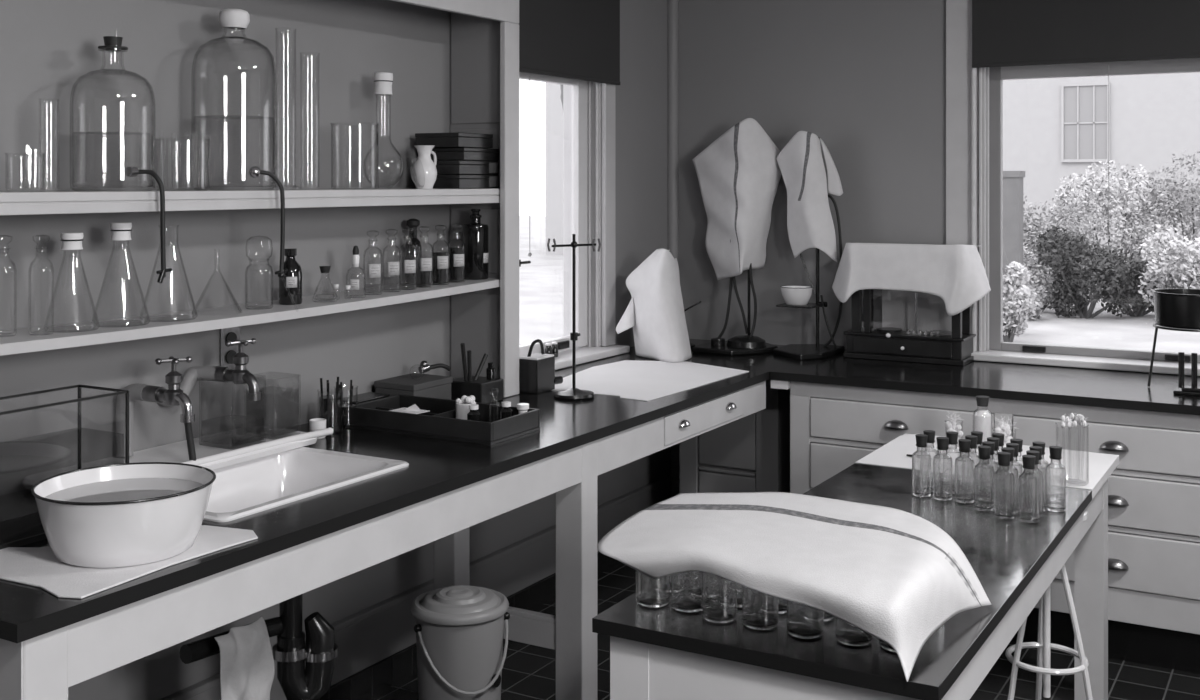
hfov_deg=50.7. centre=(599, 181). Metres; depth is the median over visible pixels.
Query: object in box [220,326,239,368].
power outlet
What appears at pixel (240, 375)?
tap
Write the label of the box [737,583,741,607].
tumbler
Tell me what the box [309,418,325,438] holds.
pot
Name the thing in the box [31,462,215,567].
basin
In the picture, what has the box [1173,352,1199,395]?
holder
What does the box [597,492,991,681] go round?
towel
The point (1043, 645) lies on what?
metal stool
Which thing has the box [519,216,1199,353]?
ground
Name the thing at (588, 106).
window
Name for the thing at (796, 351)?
stand
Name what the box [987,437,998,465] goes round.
bottle
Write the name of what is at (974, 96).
window
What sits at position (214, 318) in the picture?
shelf
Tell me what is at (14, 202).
shelf
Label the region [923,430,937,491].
bottle
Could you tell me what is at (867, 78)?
wall
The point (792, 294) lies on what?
bowl
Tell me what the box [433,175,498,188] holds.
box
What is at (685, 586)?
tumbler
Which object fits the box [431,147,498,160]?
box
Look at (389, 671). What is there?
trim
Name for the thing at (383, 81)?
flask
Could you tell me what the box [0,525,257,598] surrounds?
folded cloth
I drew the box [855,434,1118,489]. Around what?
paper
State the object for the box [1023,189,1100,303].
shrub
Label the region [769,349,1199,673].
base cabinet
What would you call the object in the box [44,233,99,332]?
flask
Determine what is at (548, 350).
bottle
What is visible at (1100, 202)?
shrub
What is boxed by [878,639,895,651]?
tumbler
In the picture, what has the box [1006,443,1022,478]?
bottle
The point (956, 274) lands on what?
towel
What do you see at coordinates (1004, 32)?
roller blind
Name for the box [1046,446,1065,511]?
bottle
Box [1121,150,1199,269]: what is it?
shrub
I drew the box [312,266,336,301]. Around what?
flask
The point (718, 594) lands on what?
tumbler
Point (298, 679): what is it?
trap
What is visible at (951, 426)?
cotton balls
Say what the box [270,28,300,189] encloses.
cylinder
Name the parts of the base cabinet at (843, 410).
drawer, drawer pull, drawer, drawer, drawer pull, drawer pull, drawer pull, drawer, drawer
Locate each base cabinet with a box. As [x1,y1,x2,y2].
[680,379,789,493]
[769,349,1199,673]
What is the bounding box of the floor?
[366,562,1199,699]
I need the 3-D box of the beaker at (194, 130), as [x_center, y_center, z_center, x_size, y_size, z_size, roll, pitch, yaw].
[-1.056,-0.054,3.202,0.139,0.151,0.139,0,0,30]
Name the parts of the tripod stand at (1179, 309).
leg, pot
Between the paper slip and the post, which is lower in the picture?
the paper slip
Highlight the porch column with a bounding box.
[560,84,562,105]
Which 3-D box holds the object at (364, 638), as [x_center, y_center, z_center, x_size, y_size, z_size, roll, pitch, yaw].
[-1.607,1.440,2.487,0.030,0.180,7.700,0,0,30]
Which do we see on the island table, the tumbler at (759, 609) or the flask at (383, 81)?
the tumbler at (759, 609)
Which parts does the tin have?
bail handle, spout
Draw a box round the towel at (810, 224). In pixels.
[776,131,842,262]
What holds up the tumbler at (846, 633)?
on the island table
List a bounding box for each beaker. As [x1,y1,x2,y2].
[5,145,45,189]
[155,130,210,190]
[330,122,378,188]
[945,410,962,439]
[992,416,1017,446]
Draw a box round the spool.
[517,403,528,413]
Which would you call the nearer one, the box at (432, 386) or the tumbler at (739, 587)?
the tumbler at (739, 587)
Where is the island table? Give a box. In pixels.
[592,434,1118,699]
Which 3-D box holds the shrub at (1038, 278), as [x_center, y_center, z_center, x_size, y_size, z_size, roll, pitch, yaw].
[6.404,1.404,18.635,0.877,1.069,1.021,0,0,-34]
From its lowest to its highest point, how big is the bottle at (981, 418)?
0.160 m
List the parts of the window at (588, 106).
sash cord, sash, frame, sill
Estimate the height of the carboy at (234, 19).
0.482 m
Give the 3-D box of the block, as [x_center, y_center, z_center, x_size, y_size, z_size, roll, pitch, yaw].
[-0.413,0.621,4.164,0.140,0.197,0.142,0,0,30]
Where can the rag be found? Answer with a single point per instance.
(247, 669)
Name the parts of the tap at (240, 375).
cross handle, spout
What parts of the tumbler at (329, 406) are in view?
rod, rod, rod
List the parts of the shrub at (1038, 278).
stem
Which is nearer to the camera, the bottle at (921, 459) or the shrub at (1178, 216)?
the bottle at (921, 459)
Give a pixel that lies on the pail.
(459, 629)
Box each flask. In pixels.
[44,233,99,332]
[91,222,150,326]
[140,225,197,321]
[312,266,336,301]
[363,72,403,188]
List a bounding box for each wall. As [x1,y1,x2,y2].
[0,0,670,699]
[671,0,945,496]
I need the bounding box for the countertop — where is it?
[769,349,1199,414]
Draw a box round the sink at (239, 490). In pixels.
[203,447,408,521]
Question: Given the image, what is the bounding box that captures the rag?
[214,616,274,699]
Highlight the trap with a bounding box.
[179,594,337,699]
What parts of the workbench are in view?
leg, leg, leg, drawer pull, drawer, drawer pull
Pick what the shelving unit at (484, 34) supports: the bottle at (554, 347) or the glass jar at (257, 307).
the glass jar at (257, 307)
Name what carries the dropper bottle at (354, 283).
on the shelving unit at (484, 34)
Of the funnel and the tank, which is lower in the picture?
the tank
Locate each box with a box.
[343,392,389,403]
[374,373,452,399]
[415,132,492,147]
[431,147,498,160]
[433,160,498,174]
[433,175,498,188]
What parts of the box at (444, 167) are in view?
lid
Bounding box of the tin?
[519,339,562,393]
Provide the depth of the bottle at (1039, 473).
3.25 m
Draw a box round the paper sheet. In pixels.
[553,360,748,400]
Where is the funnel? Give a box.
[192,271,240,314]
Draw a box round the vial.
[345,285,350,298]
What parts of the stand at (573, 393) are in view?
rod, cross arm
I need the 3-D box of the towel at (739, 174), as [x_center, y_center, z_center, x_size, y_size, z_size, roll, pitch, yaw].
[0.578,0.080,5.558,0.412,0.712,0.188,0,0,30]
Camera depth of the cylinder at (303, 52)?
3.63 m
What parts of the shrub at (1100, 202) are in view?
stem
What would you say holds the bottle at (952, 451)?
on the island table
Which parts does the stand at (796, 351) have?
plate, rod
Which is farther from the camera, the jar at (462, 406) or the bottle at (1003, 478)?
the jar at (462, 406)
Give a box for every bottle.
[0,235,16,336]
[29,235,52,334]
[279,248,301,304]
[346,246,365,297]
[363,230,380,294]
[382,229,399,291]
[399,235,415,289]
[404,219,421,283]
[415,226,431,286]
[433,225,447,284]
[449,224,464,281]
[463,209,488,279]
[467,404,479,420]
[500,401,512,419]
[545,343,551,353]
[551,342,557,356]
[912,434,930,496]
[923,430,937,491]
[933,437,951,499]
[946,431,959,493]
[955,439,974,502]
[965,435,978,464]
[971,431,982,452]
[973,396,991,440]
[974,445,993,510]
[982,441,998,471]
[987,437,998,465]
[992,433,1003,451]
[993,452,1013,518]
[998,447,1017,512]
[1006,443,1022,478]
[1010,439,1023,470]
[1018,455,1039,522]
[1023,450,1042,516]
[1029,446,1045,511]
[1032,441,1048,467]
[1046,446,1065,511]
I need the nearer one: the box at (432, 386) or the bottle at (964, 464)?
the bottle at (964, 464)
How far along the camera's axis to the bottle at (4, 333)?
2.81 m
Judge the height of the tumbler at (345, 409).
0.132 m
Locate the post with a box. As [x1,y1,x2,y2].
[1003,171,1024,334]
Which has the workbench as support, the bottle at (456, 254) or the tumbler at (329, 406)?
the tumbler at (329, 406)
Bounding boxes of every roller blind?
[519,0,619,84]
[972,0,1199,67]
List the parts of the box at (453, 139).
lid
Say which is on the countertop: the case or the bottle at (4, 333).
the case
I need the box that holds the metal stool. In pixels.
[1005,511,1092,699]
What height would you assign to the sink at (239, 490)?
0.159 m
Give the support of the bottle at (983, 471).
on the island table
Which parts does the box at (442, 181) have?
lid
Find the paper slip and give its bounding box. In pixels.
[389,404,428,413]
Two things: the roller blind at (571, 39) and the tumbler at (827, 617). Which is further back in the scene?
the roller blind at (571, 39)
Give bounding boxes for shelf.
[0,188,499,214]
[0,276,499,355]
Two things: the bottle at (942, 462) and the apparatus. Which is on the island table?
the bottle at (942, 462)
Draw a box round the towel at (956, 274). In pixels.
[832,243,990,315]
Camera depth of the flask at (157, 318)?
3.16 m
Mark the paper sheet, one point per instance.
(627, 379)
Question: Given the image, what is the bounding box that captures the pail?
[410,585,509,699]
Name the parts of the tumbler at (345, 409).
rod, rod, rod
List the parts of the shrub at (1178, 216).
stem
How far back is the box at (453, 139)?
4.13 m
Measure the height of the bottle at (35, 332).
0.222 m
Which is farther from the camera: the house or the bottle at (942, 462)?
the house
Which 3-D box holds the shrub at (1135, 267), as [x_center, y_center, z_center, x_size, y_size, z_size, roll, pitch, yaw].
[7.662,1.463,18.060,1.231,0.962,0.964,0,0,-36]
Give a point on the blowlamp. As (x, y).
(424, 367)
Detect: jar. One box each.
[245,236,272,309]
[456,395,475,419]
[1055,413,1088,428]
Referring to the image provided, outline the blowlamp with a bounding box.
[418,360,450,379]
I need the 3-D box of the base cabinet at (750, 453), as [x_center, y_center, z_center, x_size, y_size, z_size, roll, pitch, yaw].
[0.634,1.136,5.378,0.440,0.768,0.450,0,0,30]
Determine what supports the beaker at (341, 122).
on the shelving unit at (484, 34)
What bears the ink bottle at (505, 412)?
in the wooden tray
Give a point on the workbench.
(50, 644)
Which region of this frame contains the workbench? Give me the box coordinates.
[0,339,801,699]
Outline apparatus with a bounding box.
[692,240,777,355]
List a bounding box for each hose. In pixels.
[125,167,171,282]
[249,166,287,277]
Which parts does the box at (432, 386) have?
lid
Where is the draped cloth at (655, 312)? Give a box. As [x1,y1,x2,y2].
[616,249,691,361]
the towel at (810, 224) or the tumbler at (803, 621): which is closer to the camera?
the tumbler at (803, 621)
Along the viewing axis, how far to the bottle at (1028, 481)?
3.20 m
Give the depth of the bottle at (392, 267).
3.87 m
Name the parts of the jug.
handle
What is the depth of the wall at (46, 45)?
3.52 m
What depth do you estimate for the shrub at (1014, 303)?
14.92 m
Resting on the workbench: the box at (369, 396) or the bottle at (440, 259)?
the box at (369, 396)
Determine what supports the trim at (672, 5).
attached to the wall at (867, 78)
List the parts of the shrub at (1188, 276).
stem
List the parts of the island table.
leg, leg, leg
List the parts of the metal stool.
leg, leg, post, leg, seat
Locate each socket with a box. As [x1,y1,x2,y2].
[226,332,236,345]
[226,350,236,363]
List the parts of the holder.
post, post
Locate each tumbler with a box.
[317,377,342,430]
[334,380,355,425]
[636,570,669,607]
[671,571,700,612]
[701,571,736,622]
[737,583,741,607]
[742,585,777,629]
[778,597,786,613]
[787,600,823,638]
[824,612,834,621]
[835,617,872,645]
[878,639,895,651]
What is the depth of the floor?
4.15 m
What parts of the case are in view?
drawer, frame, panel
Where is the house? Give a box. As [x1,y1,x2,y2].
[546,72,1199,269]
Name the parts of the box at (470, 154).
lid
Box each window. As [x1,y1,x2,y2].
[519,72,629,369]
[946,0,1199,375]
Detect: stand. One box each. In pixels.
[547,234,600,399]
[773,137,844,359]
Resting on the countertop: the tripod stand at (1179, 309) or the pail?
the tripod stand at (1179, 309)
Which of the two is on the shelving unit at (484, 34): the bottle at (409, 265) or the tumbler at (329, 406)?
the bottle at (409, 265)
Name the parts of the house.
pane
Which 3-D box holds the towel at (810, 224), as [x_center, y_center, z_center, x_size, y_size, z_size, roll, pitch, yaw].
[0.877,0.061,5.374,0.291,0.553,0.101,0,0,22]
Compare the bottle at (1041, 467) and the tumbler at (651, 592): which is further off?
the bottle at (1041, 467)
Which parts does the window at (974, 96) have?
frame, sill, sash, rail, blind cord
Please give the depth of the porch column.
8.03 m
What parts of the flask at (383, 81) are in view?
bulb and neck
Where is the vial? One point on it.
(347, 287)
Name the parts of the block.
rod, rod, rod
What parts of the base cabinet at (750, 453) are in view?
door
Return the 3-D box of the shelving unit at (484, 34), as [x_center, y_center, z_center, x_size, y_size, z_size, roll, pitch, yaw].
[-1.001,0.019,3.260,0.303,1.399,2.645,0,0,30]
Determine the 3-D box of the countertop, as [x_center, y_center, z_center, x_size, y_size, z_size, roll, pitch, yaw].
[2.218,0.735,4.341,3.199,0.030,0.758,0,0,30]
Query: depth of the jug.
4.03 m
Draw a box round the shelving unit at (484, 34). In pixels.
[0,0,530,397]
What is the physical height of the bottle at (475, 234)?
0.236 m
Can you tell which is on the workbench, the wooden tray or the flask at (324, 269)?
the wooden tray
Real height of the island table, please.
0.760 m
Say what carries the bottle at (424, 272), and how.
on the shelving unit at (484, 34)
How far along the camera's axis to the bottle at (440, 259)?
4.08 m
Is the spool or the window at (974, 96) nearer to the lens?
the spool
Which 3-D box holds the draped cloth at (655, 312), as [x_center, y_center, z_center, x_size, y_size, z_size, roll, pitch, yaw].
[0.227,0.495,5.187,0.312,0.451,0.233,0,0,30]
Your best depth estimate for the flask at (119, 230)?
3.03 m
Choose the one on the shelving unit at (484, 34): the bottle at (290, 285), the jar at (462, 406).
the bottle at (290, 285)
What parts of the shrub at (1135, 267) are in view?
stem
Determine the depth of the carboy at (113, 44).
3.02 m
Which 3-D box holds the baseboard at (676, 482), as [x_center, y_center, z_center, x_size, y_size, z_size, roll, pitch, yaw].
[0.700,1.495,5.641,0.828,0.250,0.030,0,0,30]
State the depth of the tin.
4.32 m
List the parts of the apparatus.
rod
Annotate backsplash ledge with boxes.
[23,426,332,489]
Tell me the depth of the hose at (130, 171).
2.98 m
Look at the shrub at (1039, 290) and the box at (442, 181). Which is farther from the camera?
the shrub at (1039, 290)
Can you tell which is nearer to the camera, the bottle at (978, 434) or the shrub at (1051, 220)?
the bottle at (978, 434)
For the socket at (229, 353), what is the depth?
3.51 m
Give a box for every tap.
[116,356,195,460]
[157,338,260,406]
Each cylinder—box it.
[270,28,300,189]
[300,52,319,189]
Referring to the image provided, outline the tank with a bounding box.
[0,384,128,548]
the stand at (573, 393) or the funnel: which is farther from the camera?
the stand at (573, 393)
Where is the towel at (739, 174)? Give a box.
[692,118,781,279]
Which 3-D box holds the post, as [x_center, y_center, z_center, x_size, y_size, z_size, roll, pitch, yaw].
[5.202,0.890,16.049,0.300,2.060,0.300,0,0,30]
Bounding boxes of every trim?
[319,551,620,699]
[667,0,678,265]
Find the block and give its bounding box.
[451,343,503,403]
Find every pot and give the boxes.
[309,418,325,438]
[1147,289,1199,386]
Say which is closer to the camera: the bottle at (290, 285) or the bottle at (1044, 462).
the bottle at (1044, 462)
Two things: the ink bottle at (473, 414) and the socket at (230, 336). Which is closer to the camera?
the socket at (230, 336)
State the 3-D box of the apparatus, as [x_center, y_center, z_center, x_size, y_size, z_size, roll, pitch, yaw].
[0.580,0.279,5.405,0.319,0.880,0.319,0,0,30]
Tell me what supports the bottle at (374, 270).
on the shelving unit at (484, 34)
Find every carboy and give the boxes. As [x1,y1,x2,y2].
[70,34,155,190]
[191,8,276,189]
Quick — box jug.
[412,145,436,188]
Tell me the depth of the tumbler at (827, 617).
2.48 m
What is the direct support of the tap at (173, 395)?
attached to the wall at (46, 45)
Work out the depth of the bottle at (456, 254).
4.16 m
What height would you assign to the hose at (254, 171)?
0.386 m
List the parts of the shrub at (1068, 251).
stem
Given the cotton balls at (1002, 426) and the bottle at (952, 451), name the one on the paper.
the cotton balls at (1002, 426)
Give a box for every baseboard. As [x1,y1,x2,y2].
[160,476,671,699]
[673,478,679,496]
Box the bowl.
[780,285,812,304]
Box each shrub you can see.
[1003,261,1038,341]
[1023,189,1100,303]
[1023,243,1066,311]
[1023,283,1046,320]
[1032,226,1142,318]
[1039,160,1178,264]
[1095,251,1177,316]
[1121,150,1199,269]
[1137,224,1199,304]
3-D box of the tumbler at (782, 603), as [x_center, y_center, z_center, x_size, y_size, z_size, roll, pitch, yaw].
[0.352,0.797,2.550,0.072,0.125,0.072,0,0,-32]
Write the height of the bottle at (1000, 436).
0.165 m
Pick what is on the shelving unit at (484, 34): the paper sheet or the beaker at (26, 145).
the beaker at (26, 145)
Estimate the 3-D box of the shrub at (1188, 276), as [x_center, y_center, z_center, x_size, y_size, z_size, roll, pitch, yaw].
[8.027,1.256,17.272,1.289,1.372,1.394,0,0,30]
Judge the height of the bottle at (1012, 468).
0.165 m
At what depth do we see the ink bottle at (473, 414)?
3.62 m
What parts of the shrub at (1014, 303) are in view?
stem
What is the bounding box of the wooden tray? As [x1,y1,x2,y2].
[345,394,539,444]
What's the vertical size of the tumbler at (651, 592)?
0.125 m
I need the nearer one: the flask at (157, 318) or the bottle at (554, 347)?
the flask at (157, 318)
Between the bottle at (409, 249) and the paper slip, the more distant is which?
the bottle at (409, 249)
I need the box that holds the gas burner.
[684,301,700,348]
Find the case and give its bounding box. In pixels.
[843,289,975,365]
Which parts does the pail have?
lid, bail handle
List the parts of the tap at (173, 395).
cross handle, spout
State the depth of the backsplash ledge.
3.27 m
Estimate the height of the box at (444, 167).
0.045 m
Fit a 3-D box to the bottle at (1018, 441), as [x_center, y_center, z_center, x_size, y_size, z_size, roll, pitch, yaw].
[1.124,0.777,3.419,0.052,0.165,0.052,0,0,-6]
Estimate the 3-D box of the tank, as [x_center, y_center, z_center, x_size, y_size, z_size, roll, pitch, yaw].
[-1.163,0.585,2.635,0.161,0.271,0.316,0,0,30]

